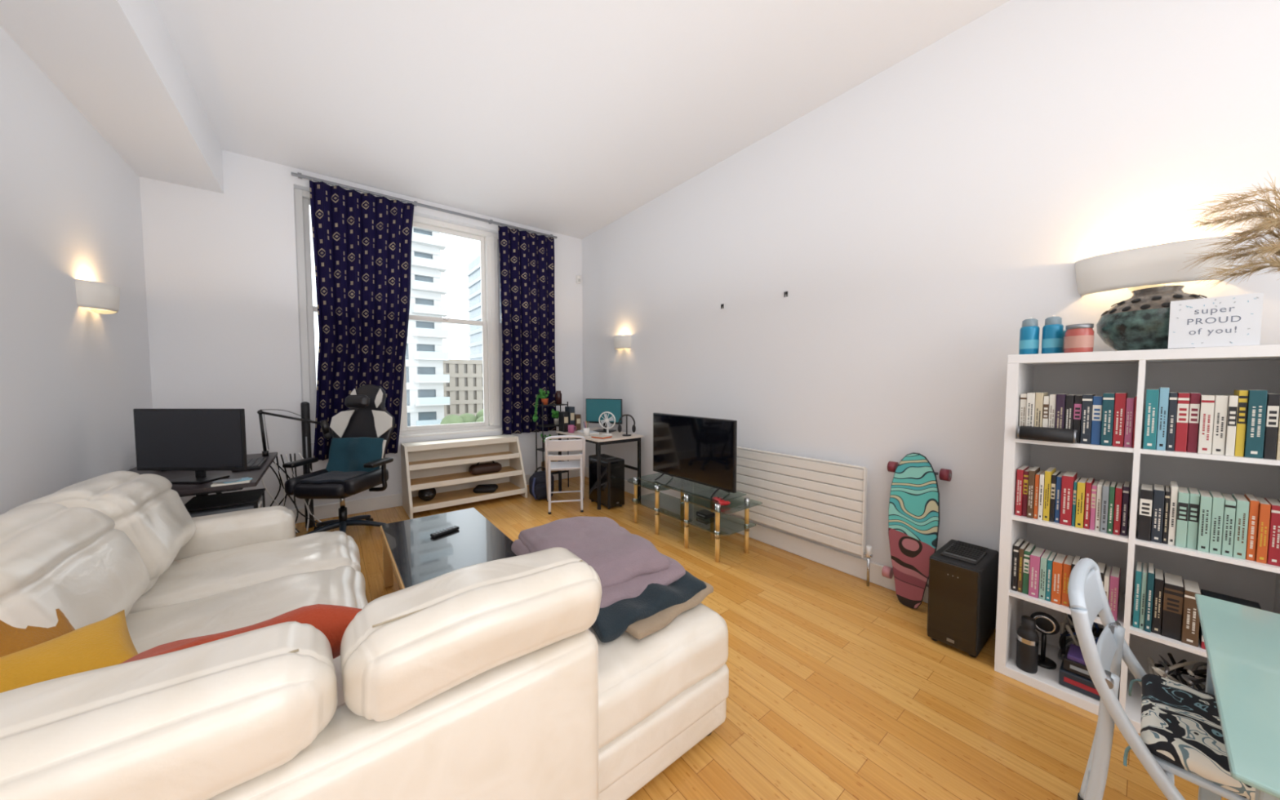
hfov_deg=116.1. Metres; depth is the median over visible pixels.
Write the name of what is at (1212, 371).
bookshelf
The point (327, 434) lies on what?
microphone arm
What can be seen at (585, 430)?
pencil cup
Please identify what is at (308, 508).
power cables
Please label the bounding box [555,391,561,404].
storage jar
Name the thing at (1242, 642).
dining table
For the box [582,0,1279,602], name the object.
wall
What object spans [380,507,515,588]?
coffee table
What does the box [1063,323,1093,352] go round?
candle jar
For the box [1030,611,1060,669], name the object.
mirror
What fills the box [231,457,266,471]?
keyboard
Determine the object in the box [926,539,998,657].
speaker
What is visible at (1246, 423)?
books
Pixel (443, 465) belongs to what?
shelf
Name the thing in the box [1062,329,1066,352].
candle jar
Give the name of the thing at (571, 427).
coffee mug
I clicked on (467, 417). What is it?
street trees
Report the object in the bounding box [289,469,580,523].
baseboard
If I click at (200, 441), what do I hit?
computer monitor
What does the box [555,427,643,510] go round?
desk
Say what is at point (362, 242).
curtain
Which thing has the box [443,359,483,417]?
office block
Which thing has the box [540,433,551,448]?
potted plant
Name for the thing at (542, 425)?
shelf rack
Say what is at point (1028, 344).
spray can
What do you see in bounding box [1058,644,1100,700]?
board game box
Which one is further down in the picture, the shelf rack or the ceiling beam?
the shelf rack
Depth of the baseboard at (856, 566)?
2.98 m
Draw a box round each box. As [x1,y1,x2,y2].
[696,509,715,519]
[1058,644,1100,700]
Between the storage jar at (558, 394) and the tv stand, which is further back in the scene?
the storage jar at (558, 394)
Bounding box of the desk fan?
[598,411,615,435]
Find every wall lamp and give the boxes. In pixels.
[75,279,119,314]
[613,334,631,350]
[1075,235,1237,296]
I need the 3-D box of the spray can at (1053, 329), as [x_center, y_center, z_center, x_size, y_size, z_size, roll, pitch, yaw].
[1.845,-0.290,1.785,0.067,0.175,0.067,-2,3,-38]
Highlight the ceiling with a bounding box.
[153,0,1009,239]
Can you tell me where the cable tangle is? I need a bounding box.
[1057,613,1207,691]
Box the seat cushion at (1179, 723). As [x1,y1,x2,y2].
[1123,672,1255,799]
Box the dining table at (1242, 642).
[1195,593,1279,799]
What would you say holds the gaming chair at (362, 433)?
on the floor
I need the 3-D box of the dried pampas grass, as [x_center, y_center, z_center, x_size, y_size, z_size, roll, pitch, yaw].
[2.272,-0.481,1.276,0.212,0.603,0.711,-2,4,-40]
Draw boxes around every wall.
[0,26,152,514]
[139,150,582,510]
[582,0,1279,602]
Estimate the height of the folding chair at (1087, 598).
0.810 m
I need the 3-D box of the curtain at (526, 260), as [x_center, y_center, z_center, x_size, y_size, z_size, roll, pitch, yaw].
[-1.412,-0.848,5.085,0.742,2.535,0.118,-2,3,-38]
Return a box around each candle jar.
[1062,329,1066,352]
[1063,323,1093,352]
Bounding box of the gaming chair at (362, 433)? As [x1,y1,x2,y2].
[282,384,395,537]
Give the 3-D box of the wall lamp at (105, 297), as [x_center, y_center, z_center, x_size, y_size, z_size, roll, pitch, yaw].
[-3.301,-0.617,2.458,0.117,0.176,0.306,-2,3,-38]
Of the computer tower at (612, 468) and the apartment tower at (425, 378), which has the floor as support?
the computer tower at (612, 468)
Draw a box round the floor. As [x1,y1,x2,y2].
[294,475,1228,799]
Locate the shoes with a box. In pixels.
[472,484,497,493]
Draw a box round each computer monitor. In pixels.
[133,408,247,483]
[586,398,622,432]
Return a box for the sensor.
[576,275,580,284]
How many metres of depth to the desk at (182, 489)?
2.55 m
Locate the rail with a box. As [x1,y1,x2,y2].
[290,172,557,238]
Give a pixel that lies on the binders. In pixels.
(567, 417)
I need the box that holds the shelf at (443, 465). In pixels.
[400,434,527,519]
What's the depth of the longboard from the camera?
2.38 m
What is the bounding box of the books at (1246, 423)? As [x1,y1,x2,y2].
[1011,386,1279,649]
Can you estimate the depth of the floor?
1.70 m
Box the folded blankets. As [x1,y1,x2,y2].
[512,515,714,641]
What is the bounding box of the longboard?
[881,452,951,608]
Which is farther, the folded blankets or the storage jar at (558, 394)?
the storage jar at (558, 394)
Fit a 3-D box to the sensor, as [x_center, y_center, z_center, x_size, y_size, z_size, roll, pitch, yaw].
[-0.859,-1.684,5.574,0.060,0.110,0.042,-2,3,-38]
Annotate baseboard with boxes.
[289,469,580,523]
[584,466,996,628]
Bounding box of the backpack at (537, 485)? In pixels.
[528,466,554,499]
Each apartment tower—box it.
[405,226,449,426]
[466,254,501,359]
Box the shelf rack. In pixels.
[535,401,568,487]
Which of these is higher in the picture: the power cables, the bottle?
the power cables
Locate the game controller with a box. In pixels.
[711,496,730,505]
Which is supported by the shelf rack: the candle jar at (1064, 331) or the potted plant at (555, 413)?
the potted plant at (555, 413)
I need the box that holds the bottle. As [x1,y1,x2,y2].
[1015,615,1039,673]
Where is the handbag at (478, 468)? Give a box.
[468,460,502,474]
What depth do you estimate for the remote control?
2.48 m
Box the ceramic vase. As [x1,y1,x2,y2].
[1096,284,1207,351]
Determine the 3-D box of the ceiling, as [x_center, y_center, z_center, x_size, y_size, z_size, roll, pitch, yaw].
[0.039,-2.112,1.265,4.400,0.120,8.500,-2,3,-38]
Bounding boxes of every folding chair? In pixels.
[544,435,585,514]
[1067,557,1251,799]
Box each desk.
[129,452,277,497]
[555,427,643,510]
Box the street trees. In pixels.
[440,408,484,424]
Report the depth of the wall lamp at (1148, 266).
1.69 m
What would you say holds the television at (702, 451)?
on the tv stand
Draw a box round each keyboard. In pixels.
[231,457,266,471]
[577,430,599,435]
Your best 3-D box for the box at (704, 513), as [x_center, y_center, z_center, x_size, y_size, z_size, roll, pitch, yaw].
[0.545,0.952,3.329,0.102,0.035,0.120,-2,3,-38]
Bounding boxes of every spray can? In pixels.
[1018,317,1039,354]
[1041,315,1063,353]
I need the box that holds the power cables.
[261,453,320,533]
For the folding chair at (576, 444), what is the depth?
4.11 m
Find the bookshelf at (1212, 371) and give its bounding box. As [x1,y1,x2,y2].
[994,344,1279,732]
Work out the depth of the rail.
4.27 m
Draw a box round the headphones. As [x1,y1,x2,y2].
[617,413,635,435]
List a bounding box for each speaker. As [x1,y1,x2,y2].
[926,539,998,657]
[1017,426,1077,443]
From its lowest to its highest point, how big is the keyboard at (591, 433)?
0.024 m
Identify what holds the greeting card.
on the bookshelf at (1212, 371)
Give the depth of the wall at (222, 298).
3.58 m
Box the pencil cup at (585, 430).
[582,421,589,435]
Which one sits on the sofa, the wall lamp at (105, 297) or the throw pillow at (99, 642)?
the throw pillow at (99, 642)
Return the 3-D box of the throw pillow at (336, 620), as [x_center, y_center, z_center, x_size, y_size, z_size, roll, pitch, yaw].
[-0.993,0.651,0.994,0.570,0.262,0.346,-2,4,-42]
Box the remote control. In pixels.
[430,525,459,537]
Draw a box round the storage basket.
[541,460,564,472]
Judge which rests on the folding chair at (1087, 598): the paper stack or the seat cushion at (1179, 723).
the seat cushion at (1179, 723)
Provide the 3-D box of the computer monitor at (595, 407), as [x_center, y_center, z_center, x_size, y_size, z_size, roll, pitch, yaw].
[-0.433,0.184,4.867,0.480,0.400,0.170,1,3,20]
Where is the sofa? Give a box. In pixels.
[0,469,728,799]
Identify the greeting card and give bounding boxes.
[1168,292,1263,348]
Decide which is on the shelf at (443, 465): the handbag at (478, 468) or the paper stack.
the handbag at (478, 468)
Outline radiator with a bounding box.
[733,446,872,586]
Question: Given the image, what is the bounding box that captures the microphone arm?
[257,408,332,456]
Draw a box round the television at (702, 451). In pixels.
[653,412,737,497]
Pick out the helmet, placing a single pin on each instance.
(428, 494)
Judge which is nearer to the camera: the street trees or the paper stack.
the paper stack
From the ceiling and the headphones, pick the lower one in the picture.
the headphones
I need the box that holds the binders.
[558,406,581,431]
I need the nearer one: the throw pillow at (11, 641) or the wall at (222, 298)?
the throw pillow at (11, 641)
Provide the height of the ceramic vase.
0.253 m
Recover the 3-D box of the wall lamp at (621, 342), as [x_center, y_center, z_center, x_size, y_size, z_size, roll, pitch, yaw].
[-0.241,-0.689,4.848,0.117,0.176,0.306,-2,3,-38]
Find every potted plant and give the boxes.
[532,388,549,422]
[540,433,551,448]
[551,408,559,424]
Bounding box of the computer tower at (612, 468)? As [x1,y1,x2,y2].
[588,453,624,509]
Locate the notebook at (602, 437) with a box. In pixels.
[591,435,612,439]
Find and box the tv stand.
[627,472,762,562]
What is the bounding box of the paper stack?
[210,476,253,487]
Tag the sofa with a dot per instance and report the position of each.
(490, 680)
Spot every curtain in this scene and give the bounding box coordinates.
[309,180,413,460]
[497,225,556,434]
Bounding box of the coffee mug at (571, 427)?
[568,424,576,432]
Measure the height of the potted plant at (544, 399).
0.407 m
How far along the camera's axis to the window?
4.69 m
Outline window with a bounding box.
[293,188,502,444]
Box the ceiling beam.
[0,0,223,193]
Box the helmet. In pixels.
[417,487,435,500]
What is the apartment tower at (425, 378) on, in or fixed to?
on the ground
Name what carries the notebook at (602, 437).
on the desk at (617, 436)
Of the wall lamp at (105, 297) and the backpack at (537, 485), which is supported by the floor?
the backpack at (537, 485)
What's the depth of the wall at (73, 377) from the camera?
2.16 m
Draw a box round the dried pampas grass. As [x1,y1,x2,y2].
[1171,172,1279,285]
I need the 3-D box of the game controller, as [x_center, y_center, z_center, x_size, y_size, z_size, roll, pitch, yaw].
[0.626,0.777,3.084,0.102,0.045,0.140,-1,3,-18]
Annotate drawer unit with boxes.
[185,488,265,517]
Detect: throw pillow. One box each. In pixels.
[0,608,75,659]
[0,609,137,696]
[100,606,362,668]

